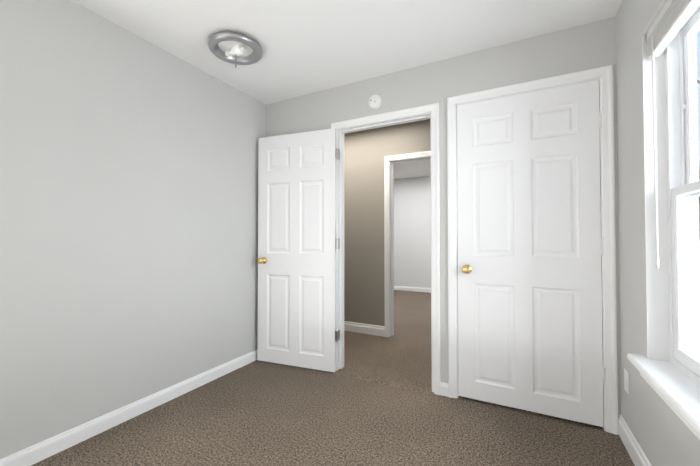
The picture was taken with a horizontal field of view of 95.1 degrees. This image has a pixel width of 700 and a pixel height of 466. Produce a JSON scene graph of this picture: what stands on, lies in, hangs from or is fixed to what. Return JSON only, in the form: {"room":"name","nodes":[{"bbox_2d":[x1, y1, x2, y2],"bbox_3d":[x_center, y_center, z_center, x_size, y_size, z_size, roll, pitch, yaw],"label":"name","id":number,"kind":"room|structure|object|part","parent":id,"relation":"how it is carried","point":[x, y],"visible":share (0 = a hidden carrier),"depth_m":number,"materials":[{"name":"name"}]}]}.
{"room":"empty bedroom","nodes":[
{"label":"empty bedroom","id":0,"kind":"room"},
{"bbox_2d":[0,0,265,458],"bbox_3d":[-1.660,-0.062,1.569,0.115,2.410,3.680,-1,-1,27],"label":"wall","id":1,"kind":"structure","parent":0,"point":[128,217],"depth_m":1.90,"materials":[{"name":"grey paint"}]},
{"bbox_2d":[0,349,257,465],"bbox_3d":[-1.604,1.097,1.519,0.013,0.089,3.450,-1,-1,27],"label":"baseboard","id":2,"kind":"structure","parent":1,"relation":"attached to","point":[41,451],"depth_m":1.89,"materials":[{"name":"white wood"}]},
{"bbox_2d":[31,290,634,465],"bbox_3d":[-0.386,1.223,3.307,5.150,0.100,7.980,-1,-1,27],"label":"floor","id":3,"kind":"structure","parent":0,"point":[259,413],"depth_m":1.90,"materials":[{"name":"carpet"}]},
{"bbox_2d":[332,367,433,395],"bbox_3d":[0.259,1.154,2.527,0.825,0.013,0.180,-1,-1,27],"label":"threshold","id":4,"kind":"object","parent":3,"relation":"on","point":[416,387],"visible":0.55,"depth_m":2.49,"materials":[{"name":"carpet"}]},
{"bbox_2d":[394,286,430,292],"bbox_3d":[1.569,1.187,6.652,4.300,0.089,0.013,-1,-1,27],"label":"baseboard","id":5,"kind":"structure","parent":3,"relation":"on","point":[417,289],"depth_m":6.77,"materials":[{"name":"white wood"}]},
{"bbox_2d":[71,0,621,179],"bbox_3d":[-0.386,-1.287,3.351,5.150,0.100,7.980,-1,-1,27],"label":"ceiling","id":6,"kind":"structure","parent":0,"point":[309,46],"depth_m":1.99,"materials":[{"name":"white paint"}]},
{"bbox_2d":[208,32,261,67],"bbox_3d":[-0.765,-1.183,2.143,0.344,0.150,0.344,-1,-1,27],"label":"ceiling light","id":7,"kind":"object","parent":6,"relation":"attached to","point":[236,49],"visible":1,"depth_m":2.12,"materials":[{"name":"grey metal"}]},
{"bbox_2d":[225,44,245,56],"bbox_3d":[-0.765,-1.222,2.144,0.166,0.040,0.040,-1,-1,27],"label":"bulb","id":8,"kind":"object","parent":7,"relation":"attached to","point":[232,49],"depth_m":2.12,"materials":[{"name":"white glass"}]},
{"bbox_3d":[-0.765,-1.228,2.144,0.222,0.040,0.222,-1,-1,27],"label":"plate","id":9,"kind":"part","parent":7,"relation":"part of","materials":[{"name":"white plastic"}]},
{"bbox_3d":[-0.758,-1.222,2.140,0.094,0.060,0.060,-1,-1,27],"label":"bulb","id":10,"kind":"part","parent":7,"relation":"part of","materials":[{"name":"white glass"}]},
{"bbox_2d":[344,119,430,325],"bbox_3d":[-0.356,-0.028,3.517,5.030,2.410,1.090,-1,-1,27],"label":"wall","id":11,"kind":"structure","parent":0,"point":[366,152],"depth_m":3.77,"materials":[{"name":"beige paint"}]},
{"bbox_2d":[344,321,384,336],"bbox_3d":[-0.934,1.135,4.336,2.998,0.113,0.015,-1,-1,27],"label":"baseboard","id":12,"kind":"structure","parent":11,"relation":"attached to","point":[376,330],"depth_m":3.75,"materials":[{"name":"white wood"}]},
{"bbox_2d":[384,151,430,336],"bbox_3d":[0.813,0.148,3.507,0.884,2.057,0.134,-1,-1,27],"label":"door frame","id":13,"kind":"structure","parent":11,"relation":"attached to","point":[387,159],"depth_m":3.65,"materials":[{"name":"white wood"}]},
{"bbox_2d":[393,176,430,287],"bbox_3d":[-0.091,-0.020,4.024,4.800,2.410,0.055,-1,-1,27],"label":"wall","id":14,"kind":"structure","parent":0,"point":[412,232],"depth_m":3.56,"materials":[{"name":"paint"}]},
{"bbox_2d":[266,17,620,417],"bbox_3d":[0.381,-0.046,2.485,2.660,2.410,0.060,-1,-1,27],"label":"wall","id":15,"kind":"structure","parent":0,"point":[591,45],"depth_m":2.29,"materials":[{"name":"grey paint"}]},
{"bbox_2d":[257,128,337,371],"bbox_3d":[-0.473,0.140,2.802,0.773,2.025,0.172,0,-1,21],"label":"entry door","id":16,"kind":"structure","parent":15,"relation":"in","point":[297,238],"depth_m":2.78,"materials":[{"name":"white paint"},{"name":"brass"}]},
{"bbox_3d":[-0.776,0.249,2.913,0.066,0.066,0.172,0,-1,20],"label":"knob","id":17,"kind":"part","parent":16,"relation":"part of","materials":[{"name":"gold metal"}]},
{"bbox_2d":[338,149,339,339],"bbox_3d":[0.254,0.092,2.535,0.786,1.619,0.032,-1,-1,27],"label":"hinges","id":18,"kind":"object","parent":15,"relation":"attached to","point":[338,244],"visible":0.88,"depth_m":2.71,"materials":[{"name":"silver metal"}]},
{"bbox_2d":[368,95,381,108],"bbox_3d":[0.196,-1.046,2.545,0.112,0.112,0.036,-1,-1,27],"label":"smoke detector","id":19,"kind":"object","parent":15,"relation":"attached to","point":[374,101],"visible":1,"depth_m":2.53,"materials":[{"name":"white plastic"}]},
{"bbox_2d":[331,102,439,394],"bbox_3d":[0.272,0.109,2.570,0.909,2.102,0.151,-1,-1,27],"label":"door frame","id":20,"kind":"structure","parent":15,"relation":"attached to","point":[433,108],"depth_m":2.42,"materials":[{"name":"white wood"}]},
{"bbox_2d":[440,382,619,434],"bbox_3d":[0.364,1.113,2.432,2.660,0.089,0.013,-1,-1,27],"label":"baseboard","id":21,"kind":"structure","parent":15,"relation":"attached to","point":[444,389],"depth_m":2.27,"materials":[{"name":"white"}]},
{"bbox_2d":[457,79,604,426],"bbox_3d":[1.112,0.112,2.048,0.818,2.042,0.104,-1,-1,27],"label":"closet door","id":22,"kind":"structure","parent":15,"relation":"in","point":[530,246],"depth_m":2.04,"materials":[{"name":"white wood"}]},
{"bbox_3d":[0.797,0.251,2.191,0.066,0.066,0.069,-1,-1,27],"label":"knob","id":23,"kind":"part","parent":22,"relation":"part of","materials":[{"name":"gold metal"}]},
{"bbox_2d":[447,65,617,434],"bbox_3d":[1.143,0.112,2.116,0.851,2.081,0.117,-1,-1,27],"label":"door frame","id":24,"kind":"structure","parent":15,"relation":"attached to","point":[601,224],"depth_m":1.90,"materials":[{"name":"white wood"}]},
{"bbox_2d":[615,0,699,465],"bbox_3d":[0.815,0.135,0.246,0.176,3.450,3.625,-1,-1,27],"label":"wall","id":25,"kind":"structure","parent":0,"point":[663,433],"depth_m":1.48,"materials":[{"name":"grey paint"}]},
{"bbox_2d":[624,368,628,393],"bbox_3d":[1.486,0.795,1.720,0.006,0.116,0.070,-1,-1,27],"label":"electrical outlet plate","id":26,"kind":"object","parent":25,"relation":"attached to","point":[626,380],"visible":1,"depth_m":1.71,"materials":[{"name":"white plastic"}]},
{"bbox_2d":[618,414,651,465],"bbox_3d":[0.744,1.064,0.298,0.015,0.113,3.450,-1,-1,27],"label":"baseboard","id":27,"kind":"structure","parent":25,"relation":"attached to","point":[636,453],"depth_m":1.62,"materials":[{"name":"white"}]},
{"bbox_2d":[627,353,699,436],"bbox_3d":[1.117,0.578,0.988,0.139,0.034,1.134,-1,-1,27],"label":"window sill","id":28,"kind":"structure","parent":25,"relation":"attached to","point":[676,388],"depth_m":1.18,"materials":[{"name":"white"}]},
{"bbox_2d":[640,373,699,439],"bbox_3d":[1.098,0.622,0.997,0.026,0.055,1.114,-1,-1,27],"label":"trim","id":29,"kind":"structure","parent":25,"relation":"attached to","point":[678,415],"depth_m":1.18,"materials":[{"name":"white"}]},
{"bbox_2d":[645,0,699,384],"bbox_3d":[1.188,-0.179,0.964,0.182,1.478,1.024,-1,-1,27],"label":"window unit","id":30,"kind":"structure","parent":25,"relation":"in","point":[674,29],"depth_m":1.36,"materials":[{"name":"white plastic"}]},
{"bbox_2d":[646,0,699,58],"bbox_3d":[1.138,-0.855,1.002,0.048,0.120,1.000,-1,-1,27],"label":"blind","id":31,"kind":"object","parent":30,"relation":"attached to","point":[673,16],"depth_m":1.27,"materials":[{"name":"white"}]},
{"bbox_3d":[1.222,-0.179,0.946,0.105,1.478,1.024,-1,-1,27],"label":"frame","id":32,"kind":"part","parent":30,"relation":"part of","materials":[{"name":"white plastic"}]},
{"bbox_3d":[1.193,0.166,0.955,0.032,0.730,0.964,-1,-1,27],"label":"sash","id":33,"kind":"part","parent":30,"relation":"part of","materials":[{"name":"white plastic"}]},
{"bbox_3d":[1.193,0.158,0.955,0.004,0.650,0.908,-1,-1,27],"label":"sash glass","id":34,"kind":"part","parent":30,"relation":"part of","materials":[{"name":"clear glass"}]},
{"bbox_3d":[1.232,-0.524,0.947,0.032,0.730,0.964,-1,-1,27],"label":"sash","id":35,"kind":"part","parent":30,"relation":"part of","materials":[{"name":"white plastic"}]},
{"bbox_3d":[1.232,-0.519,0.947,0.004,0.655,0.908,-1,-1,27],"label":"sash glass","id":36,"kind":"part","parent":30,"relation":"part of","materials":[{"name":"clear glass"}]},
{"label":"outside","id":37,"kind":"structure","parent":0,"visible":0},
{"bbox_3d":[33.981,2.037,1.832,57.165,0.300,90.000,-1,-1,27],"label":"ground","id":38,"kind":"structure","parent":37,"visible":0},
{"bbox_2d":[697,80,699,237],"bbox_3d":[8.723,-3.607,8.307,9.197,11.412,10.970,-1,-1,27],"label":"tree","id":39,"kind":"object","parent":38,"relation":"on","point":[699,196],"depth_m":8.72,"materials":[{"name":"grey plant"}]}
]}

